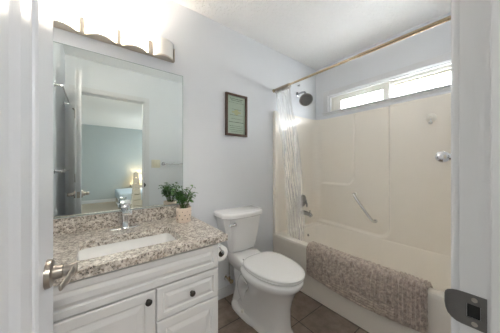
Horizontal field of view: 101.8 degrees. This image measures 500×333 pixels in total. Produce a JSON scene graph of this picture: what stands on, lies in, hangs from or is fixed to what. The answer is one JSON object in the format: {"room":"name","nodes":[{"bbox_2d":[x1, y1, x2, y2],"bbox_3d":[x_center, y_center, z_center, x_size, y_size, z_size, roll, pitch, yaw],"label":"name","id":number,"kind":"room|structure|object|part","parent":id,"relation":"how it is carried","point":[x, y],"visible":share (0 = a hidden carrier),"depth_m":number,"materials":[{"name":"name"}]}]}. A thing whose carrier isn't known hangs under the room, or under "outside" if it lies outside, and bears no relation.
{"room":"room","nodes":[
{"label":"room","id":0,"kind":"room"},
{"bbox_2d":[53,0,315,288],"bbox_3d":[-0.183,-0.040,1.929,2.777,2.440,0.100,0,0,-38],"label":"wall","id":1,"kind":"structure","parent":0,"point":[213,59],"depth_m":1.79,"materials":[{"name":"paint"}]},
{"bbox_2d":[53,0,174,62],"bbox_3d":[-0.852,-0.847,1.305,0.727,0.129,0.071,0,0,-38],"label":"vanity light","id":2,"kind":"object","parent":1,"relation":"attached to","point":[66,17],"visible":0.81,"depth_m":1.26,"materials":[{"name":"white glass"}]},
{"bbox_2d":[53,19,78,32],"bbox_3d":[-1.062,-0.788,1.131,0.170,0.010,0.052,0,0,-38],"label":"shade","id":3,"kind":"object","parent":2,"relation":"on","point":[62,24],"depth_m":1.14,"materials":[{"name":"glass"}]},
{"bbox_3d":[-1.063,-0.852,1.133,0.170,0.118,0.052,0,0,-38],"label":"lamp shade","id":4,"kind":"part","parent":2,"relation":"part of","materials":[{"name":"white glass"}]},
{"bbox_3d":[-0.999,-0.831,1.206,0.025,0.094,0.022,0,0,-38],"label":"post","id":5,"kind":"part","parent":2,"relation":"part of","materials":[{"name":"beige metal"}]},
{"bbox_2d":[84,32,116,43],"bbox_3d":[-0.912,-0.788,1.246,0.163,0.010,0.052,0,0,-38],"label":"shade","id":6,"kind":"object","parent":2,"relation":"on","point":[101,36],"depth_m":1.24,"materials":[{"name":"glass"}]},
{"bbox_3d":[-0.914,-0.852,1.249,0.163,0.118,0.052,0,0,-38],"label":"lamp shade","id":7,"kind":"part","parent":2,"relation":"part of","materials":[{"name":"white glass"}]},
{"bbox_3d":[-0.852,-0.831,1.319,0.025,0.094,0.022,0,0,-38],"label":"post","id":8,"kind":"part","parent":2,"relation":"part of","materials":[{"name":"beige metal"}]},
{"bbox_2d":[121,44,147,53],"bbox_3d":[-0.766,-0.788,1.359,0.162,0.010,0.052,0,0,-38],"label":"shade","id":9,"kind":"object","parent":2,"relation":"on","point":[139,48],"depth_m":1.36,"materials":[{"name":"glass"}]},
{"bbox_3d":[-0.768,-0.852,1.361,0.162,0.118,0.052,0,0,-38],"label":"lamp shade","id":10,"kind":"part","parent":2,"relation":"part of","materials":[{"name":"white glass"}]},
{"bbox_3d":[-0.706,-0.831,1.431,0.025,0.094,0.022,0,0,-38],"label":"post","id":11,"kind":"part","parent":2,"relation":"part of","materials":[{"name":"beige metal"}]},
{"bbox_3d":[-0.626,-0.852,1.471,0.153,0.118,0.052,0,0,-38],"label":"lamp shade","id":12,"kind":"part","parent":2,"relation":"part of","materials":[{"name":"white glass"}]},
{"bbox_2d":[152,53,173,61],"bbox_3d":[-0.624,-0.788,1.468,0.153,0.010,0.052,0,0,-38],"label":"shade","id":13,"kind":"object","parent":2,"relation":"on","point":[164,56],"depth_m":1.47,"materials":[{"name":"glass"}]},
{"bbox_2d":[53,41,182,218],"bbox_3d":[-0.846,-0.201,1.350,0.806,1.002,0.006,0,0,-38],"label":"wall mirror","id":14,"kind":"object","parent":1,"relation":"attached to","point":[118,123],"visible":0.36,"depth_m":1.31,"materials":[{"name":"clear glass"}]},
{"bbox_2d":[53,203,189,235],"bbox_3d":[-0.825,0.349,1.358,0.862,0.090,0.019,0,0,-38],"label":"backsplash","id":15,"kind":"structure","parent":1,"relation":"attached to","point":[61,226],"depth_m":1.28,"materials":[{"name":"stone"}]},
{"bbox_2d":[218,282,234,299],"bbox_3d":[-0.134,1.135,1.895,0.945,0.090,0.013,0,0,-38],"label":"baseboard","id":16,"kind":"structure","parent":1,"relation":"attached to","point":[225,291],"depth_m":1.83,"materials":[{"name":"white paint"}]},
{"bbox_2d":[224,263,232,283],"bbox_3d":[-0.184,0.879,1.804,0.056,0.327,0.094,0,0,-38],"label":"shutoff valve","id":17,"kind":"object","parent":1,"relation":"attached to","point":[226,277],"visible":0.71,"depth_m":1.80,"materials":[{"name":"silver metal"}]},
{"bbox_2d":[225,92,246,136],"bbox_3d":[-0.125,-0.468,1.895,0.238,0.388,0.023,0,0,-38],"label":"framed print","id":18,"kind":"object","parent":1,"relation":"attached to","point":[235,104],"visible":1,"depth_m":1.89,"materials":[{"name":"brown wood"}]},
{"bbox_2d":[296,91,312,105],"bbox_3d":[0.606,-0.785,2.335,0.140,0.201,0.222,0,0,-38],"label":"shower","id":19,"kind":"object","parent":1,"relation":"attached to","point":[306,99],"visible":1,"depth_m":2.29,"materials":[{"name":"silver metal"}]},
{"bbox_3d":[0.634,-0.739,2.293,0.119,0.099,0.110,0,0,-38],"label":"plate","id":20,"kind":"part","parent":19,"relation":"part of","materials":[{"name":"grey metal"}]},
{"bbox_2d":[272,15,450,92],"bbox_3d":[0.722,-0.809,1.599,0.038,0.038,1.526,0,0,-38],"label":"shower curtain rod","id":21,"kind":"object","parent":1,"relation":"attached to","point":[441,21],"visible":0.83,"depth_m":1.36,"materials":[{"name":"gold metal"}]},
{"bbox_2d":[281,99,303,239],"bbox_3d":[0.428,0.051,2.097,0.331,1.657,0.183,0,0,35],"label":"shower curtain","id":22,"kind":"object","parent":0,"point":[289,99],"visible":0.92,"depth_m":2.09,"materials":[{"name":"white fabric"}]},
{"bbox_2d":[218,291,368,332],"bbox_3d":[0.318,1.230,1.278,2.777,0.100,1.742,0,0,-38],"label":"floor","id":23,"kind":"structure","parent":0,"point":[308,315],"depth_m":1.56,"materials":[{"name":"brown tile"}]},
{"bbox_2d":[53,243,217,332],"bbox_3d":[-0.665,0.808,1.122,0.825,0.744,0.586,0,0,-38],"label":"vanity cabinet","id":24,"kind":"object","parent":23,"relation":"on","point":[177,293],"visible":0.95,"depth_m":0.94,"materials":[{"name":"white wood"}]},
{"bbox_3d":[-0.641,0.824,0.816,0.479,0.477,0.020,0,0,-38],"label":"door","id":25,"kind":"part","parent":24,"relation":"part of","materials":[{"name":"white wood"}]},
{"bbox_2d":[53,203,227,285],"bbox_3d":[-0.650,0.369,1.136,0.868,0.130,0.585,0,0,-38],"label":"countertop","id":26,"kind":"structure","parent":24,"relation":"on","point":[71,235],"depth_m":1.14,"materials":[{"name":"beige stone"}]},
{"bbox_2d":[110,199,138,229],"bbox_3d":[-0.763,0.307,1.250,0.156,0.174,0.143,0,0,-38],"label":"sink faucet","id":27,"kind":"object","parent":26,"relation":"on","point":[125,210],"visible":1,"depth_m":1.26,"materials":[{"name":"silver metal"}]},
{"bbox_3d":[-0.790,0.390,1.285,0.156,0.008,0.052,0,0,-38],"label":"deck plate","id":28,"kind":"part","parent":27,"relation":"part of","materials":[{"name":"silver metal"}]},
{"bbox_3d":[-0.778,0.245,1.269,0.052,0.050,0.097,0,0,-38],"label":"lever handle","id":29,"kind":"part","parent":27,"relation":"part of","materials":[{"name":"silver metal"}]},
{"bbox_3d":[-0.761,0.283,1.247,0.050,0.026,0.135,0,0,-38],"label":"spout","id":30,"kind":"part","parent":27,"relation":"part of","materials":[{"name":"silver metal"}]},
{"bbox_2d":[77,233,175,259],"bbox_3d":[-0.621,0.501,1.072,0.488,0.134,0.316,0,0,-38],"label":"undermount sink","id":31,"kind":"object","parent":26,"relation":"in","point":[93,252],"visible":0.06,"depth_m":1.16,"materials":[{"name":"white ceramic"}]},
{"bbox_2d":[170,185,196,222],"bbox_3d":[-0.464,0.266,1.431,0.191,0.256,0.145,0,0,-18],"label":"potted plant","id":32,"kind":"object","parent":26,"relation":"on","point":[183,212],"visible":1,"depth_m":1.40,"materials":[{"name":"green plant"}]},
{"bbox_3d":[-0.469,0.344,1.437,0.105,0.100,0.105,0,0,-38],"label":"pot","id":33,"kind":"part","parent":32,"relation":"part of","materials":[{"name":"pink ceramic"}]},
{"bbox_3d":[-0.462,0.624,0.926,0.030,0.030,0.028,0,0,-38],"label":"knob","id":34,"kind":"part","parent":24,"relation":"part of","materials":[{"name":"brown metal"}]},
{"bbox_3d":[-0.316,0.904,1.066,0.328,0.315,0.020,0,0,-38],"label":"drawer","id":35,"kind":"part","parent":24,"relation":"part of","materials":[{"name":"white wood"}]},
{"bbox_3d":[-0.316,0.662,1.067,0.328,0.155,0.019,0,0,-38],"label":"drawer","id":36,"kind":"part","parent":24,"relation":"part of","materials":[{"name":"white wood"}]},
{"bbox_3d":[-0.298,0.662,1.052,0.030,0.030,0.028,0,0,-38],"label":"knob","id":37,"kind":"part","parent":24,"relation":"part of","materials":[{"name":"brown metal"}]},
{"bbox_2d":[214,205,304,332],"bbox_3d":[0.085,0.786,1.587,0.430,0.787,0.749,0,0,-38],"label":"toilet","id":38,"kind":"object","parent":23,"relation":"on","point":[267,284],"visible":1,"depth_m":1.50,"materials":[{"name":"white ceramic"}]},
{"bbox_3d":[-0.081,0.586,1.801,0.395,0.296,0.192,0,0,-38],"label":"tank","id":39,"kind":"part","parent":38,"relation":"part of","materials":[{"name":"white ceramic"}]},
{"bbox_3d":[-0.077,0.416,1.797,0.430,0.047,0.219,0,0,-38],"label":"tank lid","id":40,"kind":"part","parent":38,"relation":"part of","materials":[{"name":"white ceramic"}]},
{"bbox_3d":[0.179,0.759,1.483,0.352,0.012,0.454,0,0,-38],"label":"seat","id":41,"kind":"part","parent":38,"relation":"part of","materials":[{"name":"white plastic"}]},
{"bbox_3d":[0.172,0.746,1.493,0.362,0.048,0.494,0,0,-38],"label":"seat lid","id":42,"kind":"part","parent":38,"relation":"part of","materials":[{"name":"white plastic"}]},
{"bbox_2d":[273,93,450,332],"bbox_3d":[1.020,0.297,1.828,0.787,1.766,1.521,0,0,-38],"label":"bathtub surround","id":43,"kind":"object","parent":23,"relation":"on","point":[385,156],"visible":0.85,"depth_m":2.02,"materials":[{"name":"beige plastic"}]},
{"bbox_3d":[0.595,0.073,2.380,0.779,1.318,0.128,0,0,-38],"label":"panel","id":44,"kind":"part","parent":43,"relation":"part of","materials":[{"name":"beige plastic"}]},
{"bbox_2d":[298,194,307,206],"bbox_3d":[0.656,0.425,2.426,0.150,0.150,0.076,0,0,-38],"label":"tub valve","id":45,"kind":"object","parent":43,"relation":"attached to","point":[302,201],"visible":1,"depth_m":2.42,"materials":[{"name":"silver metal"}]},
{"bbox_2d":[301,210,312,216],"bbox_3d":[0.676,0.565,2.400,0.056,0.080,0.142,0,0,-38],"label":"tub spout","id":46,"kind":"object","parent":43,"relation":"attached to","point":[304,212],"visible":0.95,"depth_m":2.38,"materials":[{"name":"silver metal"}]},
{"bbox_2d":[273,222,450,332],"bbox_3d":[1.020,0.955,1.828,0.787,0.450,1.521,0,0,-38],"label":"tub","id":47,"kind":"object","parent":43,"relation":"in","point":[434,266],"depth_m":1.80,"materials":[{"name":"beige plastic"}]},
{"bbox_2d":[352,192,377,222],"bbox_3d":[1.197,0.442,2.134,0.065,0.292,0.236,0,0,-38],"label":"grab bar","id":48,"kind":"object","parent":43,"relation":"attached to","point":[355,193],"visible":1,"depth_m":2.11,"materials":[{"name":"metal"}]},
{"bbox_2d":[306,241,432,332],"bbox_3d":[0.802,0.851,1.523,0.147,0.323,0.844,0,0,-38],"label":"bath mat","id":49,"kind":"object","parent":43,"relation":"on","point":[400,297],"visible":1,"depth_m":1.39,"materials":[{"name":"beige fabric"}]},
{"bbox_3d":[1.310,0.073,2.052,0.053,1.318,1.521,0,0,-38],"label":"panel","id":50,"kind":"part","parent":43,"relation":"part of","materials":[{"name":"beige plastic"}]},
{"bbox_2d":[426,113,436,123],"bbox_3d":[1.513,-0.393,1.701,0.051,0.096,0.072,0,0,-38],"label":"hook","id":51,"kind":"object","parent":43,"relation":"attached to","point":[430,118],"visible":1,"depth_m":1.70,"materials":[{"name":"white plastic"}]},
{"bbox_2d":[172,0,450,69],"bbox_3d":[0.318,-1.310,1.278,2.777,0.100,1.742,0,0,-38],"label":"ceiling","id":52,"kind":"structure","parent":0,"point":[316,34],"depth_m":1.76,"materials":[{"name":"white paint"}]},
{"bbox_2d":[316,12,450,119],"bbox_3d":[1.389,-0.040,2.113,0.140,2.440,1.527,0,0,-38],"label":"wall","id":53,"kind":"structure","parent":0,"point":[433,42],"depth_m":2.03,"materials":[{"name":"paint"}]},
{"bbox_2d":[322,52,450,115],"bbox_3d":[1.409,-0.773,2.061,0.172,0.302,1.417,0,0,-38],"label":"window","id":54,"kind":"structure","parent":53,"relation":"in","point":[332,99],"depth_m":2.02,"materials":[{"name":"white paint"}]},
{"bbox_3d":[1.228,-0.745,2.291,0.022,0.142,0.584,0,0,-38],"label":"sliding sash","id":55,"kind":"part","parent":54,"relation":"part of","materials":[{"name":"white plastic"}]},
{"bbox_3d":[1.422,-0.756,2.065,0.086,0.177,1.245,0,0,-38],"label":"frame","id":56,"kind":"part","parent":54,"relation":"part of","materials":[{"name":"white plastic"}]},
{"bbox_3d":[1.611,-0.745,1.831,0.022,0.142,0.585,0,0,-38],"label":"fixed sash","id":57,"kind":"part","parent":54,"relation":"part of","materials":[{"name":"white glass"}]},
{"bbox_3d":[0.830,-0.040,0.646,2.817,2.440,0.115,0,0,-38],"label":"wall","id":58,"kind":"structure","parent":0,"visible":0},
{"bbox_2d":[0,0,77,332],"bbox_3d":[-0.350,0.155,0.270,0.159,2.030,0.708,0,0,-38],"label":"door","id":59,"kind":"structure","parent":58,"relation":"in","point":[29,271],"depth_m":0.38,"materials":[{"name":"white paint"}]},
{"bbox_3d":[-0.483,0.266,0.508,0.040,0.068,0.068,0,0,-38],"label":"handle","id":60,"kind":"part","parent":59,"relation":"part of","materials":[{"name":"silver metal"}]},
{"bbox_3d":[-0.440,0.266,0.494,0.024,0.031,0.102,0,0,-35],"label":"lever","id":61,"kind":"part","parent":59,"relation":"part of","materials":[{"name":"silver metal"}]},
{"bbox_2d":[435,151,450,161],"bbox_3d":[0.813,-0.025,0.755,0.658,0.048,0.078,0,0,-38],"label":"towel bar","id":62,"kind":"object","parent":58,"relation":"attached to","point":[443,156],"visible":0.34,"depth_m":0.58,"materials":[{"name":"silver metal"}]},
{"bbox_2d":[444,0,499,332],"bbox_3d":[0.147,0.127,0.125,0.840,2.106,0.153,0,0,-38],"label":"trim","id":63,"kind":"structure","parent":58,"relation":"attached to","point":[472,302],"depth_m":0.37,"materials":[{"name":"white paint"}]},
{"bbox_3d":[0.110,0.127,0.173,0.840,2.106,0.015,0,0,-38],"label":"casing","id":64,"kind":"part","parent":63,"relation":"part of","materials":[{"name":"white paint"}]},
{"bbox_3d":[0.404,0.268,0.384,0.012,0.060,0.060,0,0,-22],"label":"strike plate","id":65,"kind":"part","parent":63,"relation":"part of","materials":[{"name":"grey metal"}]},
{"bbox_3d":[-0.210,0.494,1.252,0.054,0.078,0.136,0,0,-38],"label":"toilet paper holder","id":66,"kind":"object","parent":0,"visible":0},
{"bbox_2d":[218,243,227,260],"bbox_3d":[-0.204,0.537,1.276,0.088,0.088,0.100,0,0,-38],"label":"toilet paper roll","id":67,"kind":"object","parent":66,"relation":"hanging from","point":[221,256],"visible":0.43,"depth_m":1.25,"materials":[{"name":"paper"}]}
]}

